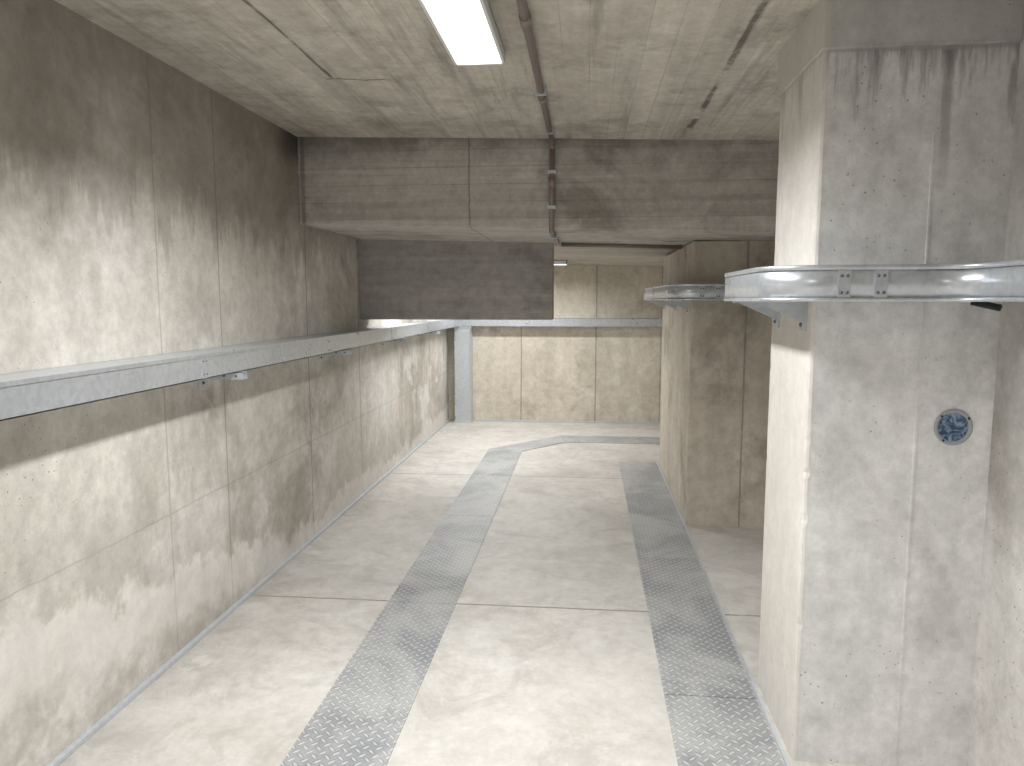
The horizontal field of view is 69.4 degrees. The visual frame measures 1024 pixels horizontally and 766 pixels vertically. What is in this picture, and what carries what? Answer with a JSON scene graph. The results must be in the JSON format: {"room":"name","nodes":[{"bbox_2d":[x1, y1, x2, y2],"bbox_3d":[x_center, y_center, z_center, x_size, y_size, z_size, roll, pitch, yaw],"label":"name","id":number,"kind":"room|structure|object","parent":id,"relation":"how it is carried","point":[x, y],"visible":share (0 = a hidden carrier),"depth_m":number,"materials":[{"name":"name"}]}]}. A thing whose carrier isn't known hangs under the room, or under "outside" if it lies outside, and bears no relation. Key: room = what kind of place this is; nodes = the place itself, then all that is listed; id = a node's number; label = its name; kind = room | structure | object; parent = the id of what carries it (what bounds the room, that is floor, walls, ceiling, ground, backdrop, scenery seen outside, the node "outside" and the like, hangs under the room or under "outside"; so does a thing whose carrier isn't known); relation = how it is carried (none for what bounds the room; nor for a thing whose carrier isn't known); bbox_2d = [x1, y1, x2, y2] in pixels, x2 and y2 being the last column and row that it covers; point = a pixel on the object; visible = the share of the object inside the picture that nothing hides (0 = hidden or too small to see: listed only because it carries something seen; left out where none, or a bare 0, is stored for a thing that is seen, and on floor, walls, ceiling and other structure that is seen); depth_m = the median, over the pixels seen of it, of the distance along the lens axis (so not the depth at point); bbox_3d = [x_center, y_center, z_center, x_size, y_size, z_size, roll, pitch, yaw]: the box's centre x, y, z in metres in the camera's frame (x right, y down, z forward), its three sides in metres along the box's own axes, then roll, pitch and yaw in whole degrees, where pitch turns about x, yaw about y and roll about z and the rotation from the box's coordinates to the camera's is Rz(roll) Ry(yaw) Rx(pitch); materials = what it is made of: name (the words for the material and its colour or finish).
{"room":"parking garage ramp","nodes":[
{"label":"parking garage ramp","id":0,"kind":"room"},
{"bbox_2d":[0,0,448,765],"bbox_3d":[-1.652,-0.108,2.760,0.200,2.800,14.550,1,6,6],"label":"wall","id":1,"kind":"structure","parent":0,"point":[145,210],"depth_m":3.08,"materials":[{"name":"concrete"}]},
{"bbox_2d":[198,371,246,386],"bbox_3d":[-1.370,-0.019,3.515,0.217,0.070,0.080,1,6,6],"label":"bracket","id":2,"kind":"object","parent":1,"relation":"attached to","point":[242,375],"visible":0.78,"depth_m":3.49,"materials":[{"name":"metal"}]},
{"bbox_2d":[46,419,449,765],"bbox_3d":[-1.542,1.273,2.903,0.022,0.022,14.150,1,6,6],"label":"trim","id":3,"kind":"structure","parent":1,"relation":"attached to","point":[122,704],"depth_m":3.47,"materials":[{"name":"metal"}]},
{"bbox_2d":[0,318,662,420],"bbox_3d":[0.004,-0.007,2.603,3.130,0.109,14.150,1,6,6],"label":"guard rail","id":4,"kind":"object","parent":1,"relation":"attached to","point":[26,393],"visible":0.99,"depth_m":3.07,"materials":[{"name":"metal"}]},
{"bbox_2d":[318,349,351,359],"bbox_3d":[-1.212,-0.194,5.077,0.217,0.070,0.080,1,6,6],"label":"bracket","id":5,"kind":"object","parent":1,"relation":"attached to","point":[348,351],"visible":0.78,"depth_m":5.05,"materials":[{"name":"metal"}]},
{"bbox_2d":[381,338,405,345],"bbox_3d":[-1.057,-0.366,6.609,0.217,0.070,0.080,1,6,6],"label":"bracket","id":6,"kind":"object","parent":1,"relation":"attached to","point":[401,339],"visible":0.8,"depth_m":6.58,"materials":[{"name":"metal"}]},
{"bbox_2d":[420,331,439,336],"bbox_3d":[-0.901,-0.538,8.142,0.217,0.070,0.080,1,6,6],"label":"bracket","id":7,"kind":"object","parent":1,"relation":"attached to","point":[434,332],"visible":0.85,"depth_m":8.12,"materials":[{"name":"metal"}]},
{"bbox_2d":[54,0,818,139],"bbox_3d":[-0.246,-1.094,-0.017,3.130,0.322,9.160,1,6,6],"label":"ceiling","id":8,"kind":"structure","parent":0,"point":[610,69],"depth_m":3.08,"materials":[{"name":"concrete"}]},
{"bbox_2d":[418,0,504,65],"bbox_3d":[-0.187,-1.214,2.310,0.200,0.060,1.220,1,6,6],"label":"ceiling light fixture","id":9,"kind":"object","parent":8,"relation":"attached to","point":[468,30],"depth_m":2.55,"materials":[{"name":"white plastic"}]},
{"bbox_2d":[516,0,554,148],"bbox_3d":[-0.212,-0.941,-0.016,0.048,0.068,9.094,1,6,6],"label":"conduit","id":10,"kind":"object","parent":8,"relation":"attached to","point":[524,15],"visible":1,"depth_m":2.97,"materials":[{"name":"metal"}]},
{"bbox_2d":[297,137,778,245],"bbox_3d":[0.270,-1.375,5.103,3.130,0.804,1.210,1,6,6],"label":"concrete beam","id":11,"kind":"object","parent":8,"relation":"attached to","point":[607,191],"visible":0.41,"depth_m":4.54,"materials":[{"name":"grey concrete"}]},
{"bbox_2d":[547,148,555,233],"bbox_3d":[0.243,-1.165,4.507,0.050,0.508,0.060,1,6,6],"label":"conduit","id":12,"kind":"object","parent":11,"relation":"attached to","point":[551,207],"visible":1,"depth_m":4.48,"materials":[{"name":"metal"}]},
{"bbox_2d":[550,232,681,248],"bbox_3d":[0.745,-0.975,5.049,0.945,0.059,1.081,1,6,6],"label":"conduit","id":13,"kind":"object","parent":11,"relation":"attached to","point":[554,236],"visible":1,"depth_m":5.55,"materials":[{"name":"metal"}]},
{"bbox_2d":[358,240,553,319],"bbox_3d":[-0.441,-0.840,5.994,1.550,0.645,0.288,1,6,6],"label":"concrete downstand","id":14,"kind":"object","parent":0,"point":[399,279],"depth_m":5.85,"materials":[{"name":"grey concrete"}]},
{"bbox_2d":[59,420,875,765],"bbox_3d":[0.004,1.401,2.761,3.530,0.200,14.550,1,6,6],"label":"floor","id":15,"kind":"structure","parent":0,"point":[545,654],"depth_m":3.60,"materials":[{"name":"concrete"}]},
{"bbox_2d":[280,435,659,765],"bbox_3d":[0.340,1.347,2.318,2.315,0.006,12.947,1,6,6],"label":"floor strip","id":16,"kind":"object","parent":15,"relation":"on","point":[360,721],"visible":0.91,"depth_m":3.50,"materials":[{"name":"metal"}]},
{"bbox_2d":[619,462,784,765],"bbox_3d":[0.661,1.427,1.600,0.366,0.006,11.574,1,6,6],"label":"floor strip","id":17,"kind":"object","parent":15,"relation":"on","point":[716,717],"visible":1,"depth_m":3.41,"materials":[{"name":"metal"}]},
{"bbox_2d":[659,241,774,526],"bbox_3d":[1.639,-0.086,6.145,0.585,2.000,2.000,1,6,6],"label":"concrete pillar","id":18,"kind":"structure","parent":15,"relation":"on","point":[715,372],"depth_m":5.20,"materials":[{"name":"beige concrete"}]},
{"bbox_2d":[643,284,724,313],"bbox_3d":[1.544,-0.686,6.085,0.766,0.209,2.375,1,6,6],"label":"tray","id":19,"kind":"object","parent":18,"relation":"attached to","point":[672,295],"visible":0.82,"depth_m":4.99,"materials":[{"name":"metal"}]},
{"bbox_2d":[657,464,790,765],"bbox_3d":[0.841,1.444,1.442,0.014,0.008,11.700,1,6,6],"label":"trim","id":20,"kind":"structure","parent":15,"relation":"on","point":[780,747],"depth_m":3.39,"materials":[{"name":"metal"}]},
{"bbox_2d":[758,44,1019,765],"bbox_3d":[1.293,0.111,2.687,0.580,2.380,0.533,1,6,6],"label":"concrete pillar","id":21,"kind":"object","parent":15,"relation":"on","point":[874,524],"visible":0.92,"depth_m":2.44,"materials":[{"name":"grey concrete"}]},
{"bbox_2d":[724,259,1023,330],"bbox_3d":[0.857,0.080,-0.718,0.761,0.209,7.715,1,6,6],"label":"guardrail","id":22,"kind":"object","parent":21,"relation":"attached to","point":[771,291],"visible":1,"depth_m":2.21,"materials":[{"name":"metal"}]},
{"bbox_2d":[934,409,972,444],"bbox_3d":[1.435,0.144,2.403,0.120,0.120,0.011,1,6,6],"label":"box","id":23,"kind":"object","parent":21,"relation":"attached to","point":[952,426],"visible":1,"depth_m":2.41,"materials":[{"name":"blue plastic"}]},
{"bbox_2d":[448,265,663,421],"bbox_3d":[0.723,-0.885,9.688,3.130,2.800,0.200,1,6,6],"label":"wall","id":24,"kind":"structure","parent":0,"point":[612,374],"depth_m":9.64,"materials":[{"name":"concrete"}]},
{"bbox_2d":[453,326,472,422],"bbox_3d":[-0.630,-0.114,9.707,0.240,1.262,0.206,1,6,6],"label":"cover","id":25,"kind":"object","parent":24,"relation":"attached to","point":[463,335],"visible":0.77,"depth_m":9.62,"materials":[{"name":"metal"}]},
{"bbox_2d":[475,419,659,423],"bbox_3d":[0.891,0.510,9.716,2.770,0.020,0.020,1,6,6],"label":"trim","id":26,"kind":"structure","parent":24,"relation":"attached to","point":[475,419],"depth_m":9.72,"materials":[{"name":"metal"}]},
{"bbox_2d":[553,243,683,266],"bbox_3d":[0.522,-1.685,7.586,3.130,0.842,3.820,1,6,6],"label":"ceiling","id":27,"kind":"structure","parent":0,"point":[642,257],"depth_m":7.42,"materials":[{"name":"beige concrete"}]},
{"bbox_2d":[554,260,566,264],"bbox_3d":[0.026,-1.392,8.539,1.220,0.060,0.200,1,6,6],"label":"ceiling light fixture","id":28,"kind":"object","parent":27,"relation":"attached to","point":[556,262],"depth_m":8.39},
{"bbox_2d":[778,0,1023,95],"bbox_3d":[1.289,-1.158,2.544,0.588,0.175,0.555,1,6,6],"label":"ceiling beam","id":29,"kind":"structure","parent":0,"point":[831,24],"depth_m":2.28,"materials":[{"name":"grey concrete"}]},
{"bbox_2d":[967,25,1023,765],"bbox_3d":[1.661,-0.071,2.428,0.200,2.800,14.550,1,6,6],"label":"wall","id":30,"kind":"structure","parent":0,"point":[996,737],"depth_m":2.31,"materials":[{"name":"concrete"}]}
]}

